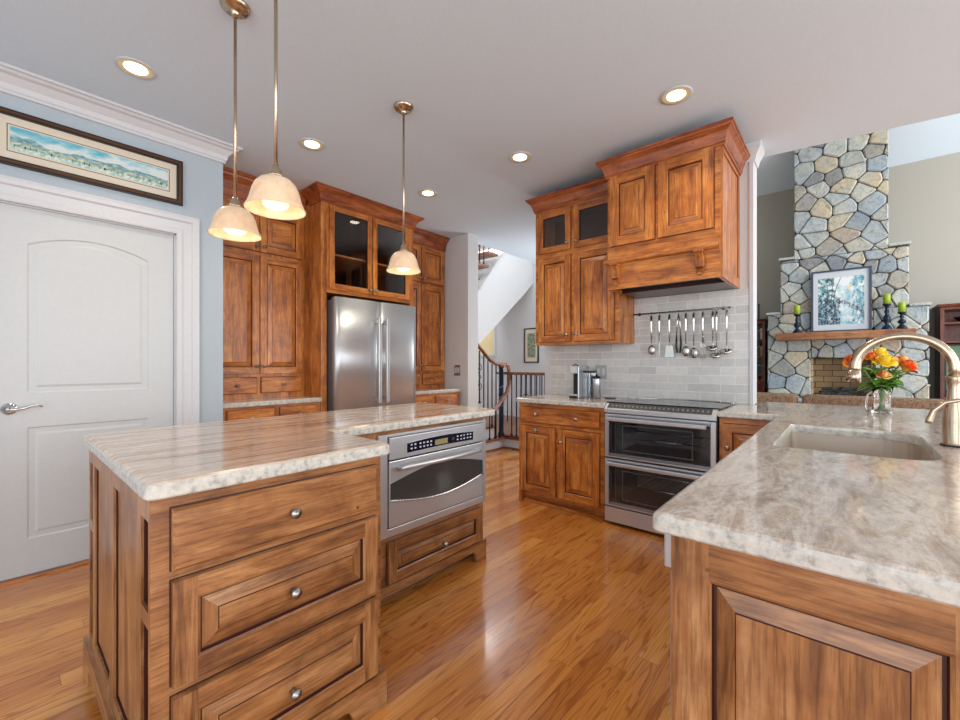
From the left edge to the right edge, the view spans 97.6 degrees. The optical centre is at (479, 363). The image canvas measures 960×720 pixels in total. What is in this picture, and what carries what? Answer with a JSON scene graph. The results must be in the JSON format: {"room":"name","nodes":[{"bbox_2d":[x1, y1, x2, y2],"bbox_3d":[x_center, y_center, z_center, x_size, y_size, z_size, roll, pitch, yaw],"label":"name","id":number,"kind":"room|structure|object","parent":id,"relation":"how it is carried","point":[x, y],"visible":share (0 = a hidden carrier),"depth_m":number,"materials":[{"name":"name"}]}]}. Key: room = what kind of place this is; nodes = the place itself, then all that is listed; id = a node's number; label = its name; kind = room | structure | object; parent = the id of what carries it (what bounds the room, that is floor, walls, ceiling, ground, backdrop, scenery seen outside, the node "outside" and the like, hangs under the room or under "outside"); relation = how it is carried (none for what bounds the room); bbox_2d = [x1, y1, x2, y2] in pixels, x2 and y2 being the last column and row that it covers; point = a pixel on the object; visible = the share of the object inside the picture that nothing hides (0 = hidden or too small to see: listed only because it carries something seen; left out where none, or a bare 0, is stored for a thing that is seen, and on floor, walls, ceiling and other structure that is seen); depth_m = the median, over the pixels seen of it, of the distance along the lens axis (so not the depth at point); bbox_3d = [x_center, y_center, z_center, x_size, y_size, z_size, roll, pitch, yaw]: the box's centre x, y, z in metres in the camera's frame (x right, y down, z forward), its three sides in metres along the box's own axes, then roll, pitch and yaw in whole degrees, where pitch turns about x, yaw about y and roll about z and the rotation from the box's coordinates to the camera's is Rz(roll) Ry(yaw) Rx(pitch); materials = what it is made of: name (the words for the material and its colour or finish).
{"room":"kitchen","nodes":[
{"label":"kitchen","id":0,"kind":"room"},
{"bbox_2d":[0,92,222,422],"bbox_3d":[-3.637,-0.200,1.905,1.010,2.820,4.103,0,0,41],"label":"wall","id":1,"kind":"structure","parent":0,"point":[202,177],"depth_m":3.01,"materials":[{"name":"blue paint"}]},
{"bbox_2d":[0,559,88,586],"bbox_3d":[-2.417,1.206,2.615,0.160,0.008,0.855,0,0,41],"label":"trim","id":2,"kind":"structure","parent":1,"relation":"attached to","point":[86,561],"depth_m":2.42,"materials":[{"name":"brown wood"}]},
{"bbox_2d":[0,203,172,580],"bbox_3d":[-2.384,0.153,2.586,0.098,2.083,0.824,0,0,41],"label":"door","id":3,"kind":"structure","parent":1,"relation":"in","point":[86,305],"depth_m":2.51,"materials":[{"name":"white wood"}]},
{"bbox_2d":[0,106,182,205],"bbox_3d":[-2.359,-1.250,2.582,0.029,0.305,0.892,0,0,41],"label":"framed picture","id":4,"kind":"object","parent":1,"relation":"attached to","point":[28,142],"visible":1,"depth_m":2.55,"materials":[{"name":"brown paper"}]},
{"bbox_2d":[10,126,167,188],"bbox_3d":[-2.360,-1.252,2.589,0.001,0.128,0.715,0,0,41],"label":"painting","id":5,"kind":"object","parent":4,"relation":"attached to","point":[21,140],"depth_m":2.55},
{"bbox_2d":[0,174,198,425],"bbox_3d":[-2.417,0.090,2.616,0.160,2.240,1.111,0,0,41],"label":"trim","id":6,"kind":"structure","parent":1,"relation":"attached to","point":[184,230],"depth_m":2.90,"materials":[{"name":"white paint"}]},
{"bbox_2d":[0,61,242,165],"bbox_3d":[-3.272,-1.550,1.654,0.330,0.120,4.203,0,0,41],"label":"trim","id":7,"kind":"structure","parent":1,"relation":"attached to","point":[14,81],"depth_m":2.60,"materials":[{"name":"white paint"}]},
{"bbox_2d":[0,448,670,719],"bbox_3d":[1.730,1.225,3.134,13.500,0.030,13.000,0,0,41],"label":"floor","id":8,"kind":"structure","parent":0,"point":[565,615],"depth_m":1.89,"materials":[{"name":"brown wood"}]},
{"bbox_2d":[83,450,386,719],"bbox_3d":[-0.934,0.764,1.562,1.081,0.891,0.686,0,0,41],"label":"base cabinet","id":9,"kind":"object","parent":8,"relation":"on","point":[259,599],"visible":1,"depth_m":1.21,"materials":[{"name":"brown wood"}]},
{"bbox_2d":[83,402,494,500],"bbox_3d":[-0.586,0.297,2.005,1.105,0.040,1.813,0,0,41],"label":"countertop","id":10,"kind":"structure","parent":9,"relation":"on","point":[158,463],"depth_m":1.45,"materials":[{"name":"beige stone"}]},
{"bbox_2d":[223,402,319,420],"bbox_3d":[-2.033,0.776,3.777,0.936,0.868,0.823,0,0,41],"label":"base cabinet","id":11,"kind":"object","parent":8,"relation":"on","point":[239,413],"visible":0.2,"depth_m":3.47,"materials":[{"name":"brown wood"}]},
{"bbox_2d":[223,396,321,408],"bbox_3d":[-2.048,0.321,3.791,0.915,0.038,0.822,0,0,41],"label":"countertop","id":12,"kind":"structure","parent":11,"relation":"on","point":[237,403],"depth_m":3.51,"materials":[{"name":"beige stone"}]},
{"bbox_2d":[223,166,306,399],"bbox_3d":[-2.137,-0.653,3.868,0.680,1.909,0.822,0,0,41],"label":"pantry cabinet","id":13,"kind":"object","parent":12,"relation":"on","point":[263,280],"visible":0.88,"depth_m":3.71,"materials":[{"name":"brown wood"}]},
{"bbox_2d":[301,181,423,411],"bbox_3d":[-1.397,-0.200,4.487,0.985,2.819,1.250,0,0,41],"label":"refrigerator surround","id":14,"kind":"object","parent":8,"relation":"on","point":[350,239],"visible":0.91,"depth_m":4.06,"materials":[{"name":"brown wood"}]},
{"bbox_2d":[335,254,390,276],"bbox_3d":[-1.436,-1.034,4.521,0.820,0.018,0.954,0,0,41],"label":"shelf","id":15,"kind":"object","parent":14,"relation":"attached to","point":[342,263],"depth_m":4.37,"materials":[{"name":"brown wood"}]},
{"bbox_2d":[327,296,415,410],"bbox_3d":[-1.313,0.300,4.415,1.025,1.820,0.940,0,0,41],"label":"refrigerator","id":16,"kind":"object","parent":8,"relation":"on","point":[371,345],"visible":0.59,"depth_m":4.04,"materials":[{"name":"silver metal"}]},
{"bbox_2d":[356,417,485,601],"bbox_3d":[-0.528,0.764,2.383,0.616,0.891,1.114,0,0,41],"label":"base cabinet","id":17,"kind":"object","parent":8,"relation":"on","point":[410,557],"visible":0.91,"depth_m":2.27,"materials":[{"name":"brown wood"}]},
{"bbox_2d":[377,420,485,540],"bbox_3d":[-0.382,0.602,2.458,0.558,0.507,0.799,0,0,41],"label":"oven","id":18,"kind":"object","parent":17,"relation":"in","point":[427,475],"visible":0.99,"depth_m":2.26,"materials":[{"name":"silver metal"}]},
{"bbox_2d":[416,392,458,405],"bbox_3d":[-0.811,0.776,5.182,0.936,0.868,0.733,0,0,41],"label":"base cabinet","id":19,"kind":"object","parent":8,"relation":"on","point":[450,398],"visible":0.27,"depth_m":4.93,"materials":[{"name":"brown wood"}]},
{"bbox_2d":[416,388,461,394],"bbox_3d":[-0.820,0.321,5.203,0.915,0.038,0.752,0,0,41],"label":"countertop","id":20,"kind":"structure","parent":19,"relation":"on","point":[425,390],"depth_m":4.97,"materials":[{"name":"beige stone"}]},
{"bbox_2d":[413,227,449,388],"bbox_3d":[-0.898,-0.653,5.292,0.680,1.909,0.783,0,0,41],"label":"pantry cabinet","id":21,"kind":"object","parent":20,"relation":"on","point":[429,248],"visible":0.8,"depth_m":5.20,"materials":[{"name":"brown wood"}]},
{"bbox_2d":[519,402,606,520],"bbox_3d":[0.826,0.774,3.687,0.800,0.871,0.641,0,0,41],"label":"base cabinet","id":22,"kind":"object","parent":8,"relation":"on","point":[562,456],"visible":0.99,"depth_m":3.44,"materials":[{"name":"brown wood"}]},
{"bbox_2d":[516,394,624,407],"bbox_3d":[0.829,0.319,3.699,0.829,0.037,0.611,0,0,41],"label":"countertop","id":23,"kind":"structure","parent":22,"relation":"on","point":[554,399],"depth_m":3.55,"materials":[{"name":"beige stone"}]},
{"bbox_2d":[569,364,595,397],"bbox_3d":[0.914,0.149,3.741,0.164,0.301,0.206,0,0,41],"label":"coffee machine","id":24,"kind":"object","parent":23,"relation":"on","point":[582,377],"visible":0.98,"depth_m":3.69,"materials":[{"name":"silver plastic"}]},
{"bbox_2d":[592,374,600,397],"bbox_3d":[1.022,0.195,3.683,0.074,0.209,0.074,0,0,41],"label":"milk frother","id":25,"kind":"object","parent":23,"relation":"on","point":[596,380],"visible":1,"depth_m":3.65,"materials":[{"name":"silver metal"}]},
{"bbox_2d":[664,533,670,567],"bbox_3d":[0.813,0.776,0.929,0.592,0.868,0.604,0,0,41],"label":"dishwasher","id":26,"kind":"object","parent":8,"relation":"on","point":[667,537],"visible":0.08,"depth_m":0.89,"materials":[{"name":"silver metal"}]},
{"bbox_2d":[604,397,733,534],"bbox_3d":[1.413,0.746,3.148,0.784,0.929,0.634,0,0,41],"label":"range","id":27,"kind":"object","parent":8,"relation":"on","point":[655,448],"visible":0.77,"depth_m":3.12,"materials":[{"name":"silver metal"}]},
{"bbox_2d":[605,413,717,514],"bbox_3d":[1.388,0.720,3.124,0.754,0.690,0.564,0,0,41],"label":"oven","id":28,"kind":"object","parent":27,"relation":"in","point":[650,459],"depth_m":3.17,"materials":[{"name":"silver metal"}]},
{"bbox_2d":[606,397,733,409],"bbox_3d":[1.443,0.289,3.183,0.784,0.016,0.542,0,0,41],"label":"cooktop","id":29,"kind":"object","parent":27,"relation":"in","point":[663,403],"depth_m":3.07,"materials":[{"name":"silver metal"}]},
{"bbox_2d":[719,417,770,460],"bbox_3d":[1.848,0.774,2.798,0.342,0.871,0.641,0,0,41],"label":"base cabinet","id":30,"kind":"object","parent":8,"relation":"on","point":[733,432],"visible":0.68,"depth_m":2.64,"materials":[{"name":"brown wood"}]},
{"bbox_2d":[757,318,767,392],"bbox_3d":[5.136,0.180,8.259,0.885,2.060,0.375,0,0,41],"label":"bookcase","id":31,"kind":"object","parent":8,"relation":"on","point":[761,323],"visible":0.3,"depth_m":7.93,"materials":[{"name":"brown wood"}]},
{"bbox_2d":[757,376,759,389],"bbox_3d":[5.335,0.365,8.055,0.031,0.249,0.161,0,0,41],"label":"book","id":32,"kind":"object","parent":31,"relation":"in","point":[758,377],"visible":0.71,"depth_m":8.00,"materials":[{"name":"fabric"}]},
{"bbox_2d":[758,304,759,318],"bbox_3d":[5.355,-1.005,8.065,0.060,0.310,0.060,0,0,41],"label":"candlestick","id":33,"kind":"object","parent":31,"relation":"on","point":[758,304],"visible":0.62,"depth_m":8.06,"materials":[{"name":"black metal"}]},
{"bbox_2d":[755,392,797,404],"bbox_3d":[3.843,0.800,6.299,1.535,0.820,0.950,0,0,41],"label":"sofa","id":34,"kind":"object","parent":8,"relation":"on","point":[761,396],"visible":0.02,"depth_m":5.59,"materials":[{"name":"brown fabric"}]},
{"bbox_2d":[671,535,959,719],"bbox_3d":[1.495,0.775,1.313,1.066,0.870,2.156,0,0,41],"label":"base cabinet","id":35,"kind":"object","parent":8,"relation":"on","point":[753,637],"visible":0.75,"depth_m":0.72,"materials":[{"name":"brown wood"}]},
{"bbox_2d":[653,402,959,607],"bbox_3d":[1.705,0.319,1.786,1.470,0.038,3.188,0,0,41],"label":"countertop","id":36,"kind":"structure","parent":35,"relation":"on","point":[892,524],"depth_m":0.91,"materials":[{"name":"beige stone"}]},
{"bbox_2d":[780,432,932,460],"bbox_3d":[1.480,0.441,1.676,0.465,0.204,0.773,0,0,41],"label":"sink","id":37,"kind":"object","parent":36,"relation":"in","point":[820,442],"visible":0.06,"depth_m":1.93,"materials":[{"name":"ceramic"}]},
{"bbox_2d":[865,384,893,413],"bbox_3d":[2.450,0.212,2.560,0.113,0.174,0.112,0,0,-11],"label":"glass vase","id":38,"kind":"object","parent":36,"relation":"on","point":[881,397],"visible":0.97,"depth_m":2.53,"materials":[{"name":"clear glass"}]},
{"bbox_2d":[842,354,874,391],"bbox_3d":[2.337,0.111,2.565,0.247,0.342,0.141,0,0,-29],"label":"rose","id":39,"kind":"object","parent":38,"relation":"in","point":[845,362],"visible":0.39,"depth_m":2.56,"materials":[{"name":"orange plant"}]},
{"bbox_2d":[862,352,896,382],"bbox_3d":[2.426,0.103,2.567,0.177,0.355,0.156,0,0,41],"label":"rose","id":40,"kind":"object","parent":38,"relation":"in","point":[871,356],"visible":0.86,"depth_m":2.56,"materials":[{"name":"orange plant"}]},
{"bbox_2d":[864,353,898,388],"bbox_3d":[2.429,0.109,2.543,0.131,0.344,0.171,0,0,25],"label":"rose","id":41,"kind":"object","parent":38,"relation":"in","point":[885,360],"visible":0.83,"depth_m":2.50,"materials":[{"name":"yellow plant"}]},
{"bbox_2d":[864,356,903,392],"bbox_3d":[2.476,0.116,2.558,0.154,0.330,0.156,0,0,-13],"label":"rose","id":42,"kind":"object","parent":38,"relation":"in","point":[896,358],"visible":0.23,"depth_m":2.53,"materials":[{"name":"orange plant"}]},
{"bbox_2d":[868,347,900,386],"bbox_3d":[2.465,0.088,2.567,0.158,0.385,0.134,0,0,13],"label":"rose","id":43,"kind":"object","parent":38,"relation":"in","point":[880,350],"visible":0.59,"depth_m":2.56,"materials":[{"name":"yellow plant"}]},
{"bbox_2d":[873,370,900,387],"bbox_3d":[2.443,0.158,2.516,0.143,0.245,0.138,0,0,41],"label":"rose","id":44,"kind":"object","parent":38,"relation":"in","point":[882,374],"visible":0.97,"depth_m":2.50,"materials":[{"name":"orange plant"}]},
{"bbox_2d":[871,360,917,388],"bbox_3d":[2.503,0.127,2.557,0.241,0.308,0.136,0,0,20],"label":"rose","id":45,"kind":"object","parent":38,"relation":"in","point":[908,365],"visible":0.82,"depth_m":2.51,"materials":[{"name":"orange plant"}]},
{"bbox_2d":[885,355,912,392],"bbox_3d":[2.519,0.114,2.577,0.203,0.335,0.160,0,0,-31],"label":"rose","id":46,"kind":"object","parent":38,"relation":"in","point":[902,357],"visible":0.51,"depth_m":2.56,"materials":[{"name":"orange plant"}]},
{"bbox_2d":[844,332,959,447],"bbox_3d":[1.657,0.089,1.651,0.339,0.422,0.159,0,0,41],"label":"kitchen faucet","id":47,"kind":"object","parent":36,"relation":"on","point":[950,413],"visible":0.98,"depth_m":1.54,"materials":[{"name":"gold metal"}]},
{"bbox_2d":[925,398,959,423],"bbox_3d":[1.498,0.203,1.321,0.137,0.193,0.044,0,0,41],"label":"soap dispenser","id":48,"kind":"object","parent":36,"relation":"on","point":[929,419],"visible":1,"depth_m":1.34,"materials":[{"name":"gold metal"}]},
{"bbox_2d":[766,129,931,398],"bbox_3d":[6.014,-1.320,6.995,2.000,5.060,1.130,0,0,41],"label":"stone fireplace","id":49,"kind":"object","parent":8,"relation":"on","point":[841,193],"visible":0.72,"depth_m":6.77,"materials":[{"name":"grey stone"}]},
{"bbox_2d":[792,314,801,332],"bbox_3d":[5.290,-0.673,7.008,0.124,0.314,0.124,0,0,41],"label":"candle holder","id":50,"kind":"object","parent":49,"relation":"on","point":[797,324],"visible":0.91,"depth_m":6.98,"materials":[{"name":"blue metal"}]},
{"bbox_2d":[794,305,799,313],"bbox_3d":[5.290,-0.909,7.008,0.084,0.158,0.084,0,0,41],"label":"candle","id":51,"kind":"object","parent":50,"relation":"on","point":[796,307],"visible":0.98,"depth_m":6.97,"materials":[{"name":"green wax"}]},
{"bbox_2d":[818,391,848,394],"bbox_3d":[5.932,0.497,7.047,0.403,0.105,0.102,0,0,44],"label":"log","id":52,"kind":"object","parent":49,"relation":"in","point":[820,392],"visible":0.56,"depth_m":7.07,"materials":[{"name":"grey wood"}]},
{"bbox_2d":[821,387,840,390],"bbox_3d":[5.902,0.415,7.019,0.306,0.066,0.061,0,0,37],"label":"log","id":53,"kind":"object","parent":52,"relation":"on","point":[827,388],"visible":0.92,"depth_m":7.01,"materials":[{"name":"grey wood"}]},
{"bbox_2d":[811,266,871,331],"bbox_3d":[5.759,-1.016,6.713,0.735,0.998,0.030,0,0,41],"label":"framed painting","id":54,"kind":"object","parent":49,"relation":"on","point":[841,299],"visible":1,"depth_m":6.70},
{"bbox_2d":[835,391,866,395],"bbox_3d":[6.043,0.498,6.845,0.388,0.103,0.092,0,0,44],"label":"log","id":55,"kind":"object","parent":49,"relation":"in","point":[845,392],"visible":0.62,"depth_m":6.82,"materials":[{"name":"grey wood"}]},
{"bbox_2d":[840,386,863,390],"bbox_3d":[6.066,0.404,6.850,0.302,0.078,0.071,0,0,21],"label":"log","id":56,"kind":"object","parent":55,"relation":"on","point":[852,388],"visible":0.84,"depth_m":6.84,"materials":[{"name":"grey wood"}]},
{"bbox_2d":[881,304,892,329],"bbox_3d":[6.103,-0.708,6.302,0.124,0.384,0.124,0,0,41],"label":"candle holder","id":57,"kind":"object","parent":49,"relation":"on","point":[886,319],"visible":0.93,"depth_m":6.28,"materials":[{"name":"blue metal"}]},
{"bbox_2d":[883,294,890,303],"bbox_3d":[6.103,-0.979,6.302,0.084,0.158,0.084,0,0,41],"label":"candle","id":58,"kind":"object","parent":57,"relation":"on","point":[886,297],"visible":1,"depth_m":6.27,"materials":[{"name":"green wax"}]},
{"bbox_2d":[896,312,907,328],"bbox_3d":[6.224,-0.640,6.197,0.124,0.250,0.124,0,0,41],"label":"candle holder","id":59,"kind":"object","parent":49,"relation":"on","point":[901,321],"visible":0.97,"depth_m":6.17,"materials":[{"name":"blue metal"}]},
{"bbox_2d":[898,302,905,311],"bbox_3d":[6.224,-0.844,6.197,0.084,0.158,0.084,0,0,41],"label":"candle","id":60,"kind":"object","parent":59,"relation":"on","point":[901,305],"visible":0.99,"depth_m":6.17,"materials":[{"name":"green wax"}]},
{"bbox_2d":[802,394,942,409],"bbox_3d":[4.937,0.800,5.348,1.285,0.820,0.950,0,0,41],"label":"sofa","id":61,"kind":"object","parent":8,"relation":"on","point":[896,402],"visible":0.06,"depth_m":5.04,"materials":[{"name":"brown fabric"}]},
{"bbox_2d":[931,303,959,399],"bbox_3d":[7.432,0.160,6.130,1.095,2.100,0.575,0,0,41],"label":"bookcase","id":62,"kind":"object","parent":8,"relation":"on","point":[947,329],"visible":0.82,"depth_m":6.41,"materials":[{"name":"brown wood"}]},
{"bbox_2d":[944,344,959,390],"bbox_3d":[7.351,0.100,6.071,0.870,0.780,0.110,0,0,41],"label":"television","id":63,"kind":"object","parent":62,"relation":"in","point":[956,348],"visible":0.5,"depth_m":6.31,"materials":[{"name":"black plastic"}]},
{"bbox_2d":[442,233,477,406],"bbox_3d":[-1.482,-1.590,6.449,3.700,5.600,0.190,0,0,41],"label":"wall pillar","id":64,"kind":"structure","parent":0,"point":[461,253],"depth_m":5.26,"materials":[{"name":"grey paint"}]},
{"bbox_2d":[454,365,459,375],"bbox_3d":[-0.288,0.080,5.278,0.100,0.130,0.010,0,0,41],"label":"switch plate","id":65,"kind":"object","parent":64,"relation":"attached to","point":[456,367],"visible":1,"depth_m":5.27,"materials":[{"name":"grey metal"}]},
{"bbox_2d":[0,0,959,262],"bbox_3d":[1.074,-1.735,1.617,8.500,0.250,9.850,0,0,41],"label":"ceiling","id":66,"kind":"structure","parent":0,"point":[571,85],"depth_m":2.36,"materials":[{"name":"paint"}]},
{"bbox_2d":[114,56,156,79],"bbox_3d":[-1.872,-1.605,2.284,0.180,0.008,0.180,0,0,41],"label":"recessed light","id":67,"kind":"object","parent":66,"relation":"in","point":[133,67],"visible":1,"depth_m":2.28,"materials":[{"name":"white paint"}]},
{"bbox_2d":[207,0,261,241],"bbox_3d":[-1.101,-1.094,1.889,0.212,1.032,0.212,0,0,41],"label":"pendant lamp","id":68,"kind":"object","parent":66,"relation":"hanging from","point":[231,222],"visible":1,"depth_m":1.88,"materials":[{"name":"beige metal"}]},
{"bbox_2d":[244,0,305,219],"bbox_3d":[-0.770,-1.094,1.584,0.212,1.032,0.212,0,0,41],"label":"pendant lamp","id":69,"kind":"object","parent":66,"relation":"hanging from","point":[272,195],"visible":1,"depth_m":1.57,"materials":[{"name":"beige glass"}]},
{"bbox_2d":[299,138,324,150],"bbox_3d":[-1.230,-1.605,3.074,0.180,0.008,0.180,0,0,41],"label":"recessed light","id":70,"kind":"object","parent":66,"relation":"in","point":[312,144],"visible":1,"depth_m":3.06,"materials":[{"name":"beige"}]},
{"bbox_2d":[386,101,420,274],"bbox_3d":[-0.478,-1.094,2.628,0.212,1.032,0.212,0,0,41],"label":"pendant lamp","id":71,"kind":"object","parent":66,"relation":"hanging from","point":[402,262],"visible":1,"depth_m":2.61,"materials":[{"name":"beige glass"}]},
{"bbox_2d":[418,189,437,196],"bbox_3d":[-0.490,-1.605,3.954,0.180,0.008,0.180,0,0,41],"label":"recessed light","id":72,"kind":"object","parent":66,"relation":"in","point":[425,192],"visible":1,"depth_m":3.94,"materials":[{"name":"beige"}]},
{"bbox_2d":[508,151,531,162],"bbox_3d":[0.311,-1.605,3.267,0.180,0.008,0.180,0,0,41],"label":"recessed light","id":73,"kind":"object","parent":66,"relation":"in","point":[520,156],"visible":1,"depth_m":3.26,"materials":[{"name":"beige"}]},
{"bbox_2d":[660,85,692,104],"bbox_3d":[1.174,-1.605,2.514,0.180,0.008,0.180,0,0,41],"label":"recessed light","id":74,"kind":"object","parent":66,"relation":"in","point":[677,94],"visible":1,"depth_m":2.50,"materials":[{"name":"beige"}]},
{"bbox_2d":[484,415,518,450],"bbox_3d":[-0.015,1.127,7.162,4.780,0.165,2.790,0,0,41],"label":"wall","id":75,"kind":"structure","parent":0,"point":[493,443],"depth_m":6.22,"materials":[{"name":"grey paint"}]},
{"bbox_2d":[486,446,518,451],"bbox_3d":[0.614,1.200,5.310,1.400,0.020,0.820,0,0,41],"label":"baseboard","id":76,"kind":"structure","parent":75,"relation":"attached to","point":[503,446],"depth_m":5.94,"materials":[{"name":"brown wood"}]},
{"bbox_2d":[478,244,544,439],"bbox_3d":[0.263,-1.083,6.860,2.730,4.255,2.979,0,0,-36],"label":"staircase","id":77,"kind":"structure","parent":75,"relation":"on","point":[503,278],"depth_m":7.18,"materials":[{"name":"white paint"}]},
{"bbox_2d":[478,262,544,416],"bbox_3d":[0.916,-1.590,8.294,4.900,5.600,0.120,0,0,41],"label":"wall","id":78,"kind":"structure","parent":0,"point":[510,330],"depth_m":8.41,"materials":[{"name":"grey paint"}]},
{"bbox_2d":[478,326,495,356],"bbox_3d":[0.070,-0.600,8.936,0.680,0.880,0.020,0,0,41],"label":"window","id":79,"kind":"structure","parent":78,"relation":"in","point":[488,344],"depth_m":8.81,"materials":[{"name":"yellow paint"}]},
{"bbox_2d":[524,328,538,362],"bbox_3d":[0.994,-0.360,8.131,0.335,0.670,0.022,0,0,41],"label":"framed picture","id":80,"kind":"object","parent":78,"relation":"attached to","point":[531,350],"visible":1,"depth_m":8.15},
{"bbox_2d":[527,333,534,357],"bbox_3d":[0.996,-0.360,8.133,0.185,0.470,0.001,0,0,41],"label":"painting","id":81,"kind":"object","parent":80,"relation":"attached to","point":[530,336],"depth_m":8.13},
{"bbox_2d":[545,163,754,405],"bbox_3d":[1.377,-0.200,3.732,1.782,2.820,0.140,0,0,41],"label":"wall","id":82,"kind":"structure","parent":0,"point":[744,177],"depth_m":3.13,"materials":[{"name":"grey paint"}]},
{"bbox_2d":[525,176,633,345],"bbox_3d":[0.886,-0.855,3.800,0.875,1.360,0.399,0,0,41],"label":"upper cabinet","id":83,"kind":"object","parent":82,"relation":"attached to","point":[575,306],"visible":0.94,"depth_m":3.69,"materials":[{"name":"brown wood"}]},
{"bbox_2d":[595,365,606,378],"bbox_3d":[1.111,0.072,3.853,0.110,0.125,0.010,0,0,41],"label":"switch plate","id":84,"kind":"object","parent":82,"relation":"attached to","point":[601,370],"visible":0.79,"depth_m":3.85,"materials":[{"name":"white plastic"}]},
{"bbox_2d":[551,288,748,404],"bbox_3d":[1.351,-0.129,3.657,1.690,0.867,0.008,0,0,41],"label":"backsplash","id":85,"kind":"structure","parent":82,"relation":"attached to","point":[632,371],"depth_m":3.44,"materials":[{"name":"grey tile"}]},
{"bbox_2d":[595,116,749,298],"bbox_3d":[1.438,-1.052,3.153,0.917,0.975,0.653,0,0,41],"label":"upper cabinet","id":86,"kind":"object","parent":82,"relation":"attached to","point":[674,201],"visible":1,"depth_m":2.92,"materials":[{"name":"brown wood"}]},
{"bbox_2d":[633,306,730,315],"bbox_3d":[1.611,-0.426,3.401,0.738,0.028,0.036,0,0,41],"label":"utensil rail","id":87,"kind":"object","parent":82,"relation":"attached to","point":[723,307],"visible":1,"depth_m":3.37,"materials":[{"name":"metal"}]},
{"bbox_2d":[648,312,654,354],"bbox_3d":[1.438,-0.257,3.525,0.056,0.362,0.025,0,0,41],"label":"serving spoon","id":88,"kind":"object","parent":87,"relation":"hanging from","point":[651,349],"visible":1,"depth_m":3.52,"materials":[{"name":"metal"}]},
{"bbox_2d":[658,311,660,355],"bbox_3d":[1.488,-0.249,3.482,0.022,0.378,0.016,0,0,-15],"label":"spreader","id":89,"kind":"object","parent":87,"relation":"hanging from","point":[659,317],"visible":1,"depth_m":3.48,"materials":[{"name":"metal"}]},
{"bbox_2d":[665,310,673,356],"bbox_3d":[1.547,-0.246,3.430,0.072,0.383,0.025,0,0,41],"label":"turner","id":90,"kind":"object","parent":87,"relation":"hanging from","point":[669,352],"visible":1,"depth_m":3.43,"materials":[{"name":"metal"}]},
{"bbox_2d":[675,310,681,352],"bbox_3d":[1.601,-0.263,3.384,0.050,0.348,0.025,0,0,41],"label":"tongs","id":91,"kind":"object","parent":87,"relation":"hanging from","point":[678,310],"visible":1,"depth_m":3.38,"materials":[{"name":"metal"}]},
{"bbox_2d":[682,309,689,355],"bbox_3d":[1.641,-0.249,3.348,0.056,0.377,0.025,0,0,41],"label":"serving spoon","id":92,"kind":"object","parent":87,"relation":"hanging from","point":[685,351],"visible":1,"depth_m":3.34,"materials":[{"name":"metal"}]},
{"bbox_2d":[690,309,697,357],"bbox_3d":[1.685,-0.242,3.310,0.056,0.392,0.025,0,0,41],"label":"slotted spoon","id":93,"kind":"object","parent":87,"relation":"hanging from","point":[693,352],"visible":1,"depth_m":3.31,"materials":[{"name":"metal"}]},
{"bbox_2d":[698,308,706,357],"bbox_3d":[1.734,-0.238,3.268,0.063,0.398,0.025,0,0,41],"label":"whisk","id":94,"kind":"object","parent":87,"relation":"hanging from","point":[702,341],"visible":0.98,"depth_m":3.26,"materials":[{"name":"metal"}]},
{"bbox_2d":[705,308,717,350],"bbox_3d":[1.758,-0.267,3.188,0.084,0.342,0.084,0,0,-3],"label":"ladle","id":95,"kind":"object","parent":87,"relation":"hanging from","point":[708,348],"visible":1,"depth_m":3.22,"materials":[{"name":"metal"}]},
{"bbox_2d":[709,307,721,358],"bbox_3d":[1.777,-0.239,3.172,0.084,0.397,0.084,0,0,-3],"label":"ladle","id":96,"kind":"object","parent":87,"relation":"hanging from","point":[716,355],"visible":0.99,"depth_m":3.20,"materials":[{"name":"metal"}]},
{"bbox_2d":[719,306,731,354],"bbox_3d":[1.828,-0.254,3.127,0.084,0.367,0.084,0,0,-3],"label":"skimmer","id":97,"kind":"object","parent":87,"relation":"hanging from","point":[722,351],"visible":1,"depth_m":3.16,"materials":[{"name":"metal"}]},
{"bbox_2d":[745,140,764,404],"bbox_3d":[2.028,-0.655,3.139,0.142,1.910,0.200,0,0,41],"label":"trim","id":98,"kind":"structure","parent":82,"relation":"attached to","point":[756,149],"depth_m":3.09,"materials":[{"name":"white paint"}]},
{"bbox_2d":[757,152,959,398],"bbox_3d":[7.865,-1.040,6.228,8.300,4.500,0.120,0,0,41],"label":"wall","id":99,"kind":"structure","parent":0,"point":[924,195],"depth_m":6.82,"materials":[{"name":"beige paint"}]},
{"bbox_2d":[757,113,959,195],"bbox_3d":[5.892,-5.370,4.034,8.400,4.320,6.020,0,0,41],"label":"ceiling","id":100,"kind":"structure","parent":0,"point":[937,137],"depth_m":6.70,"materials":[{"name":"paint"}]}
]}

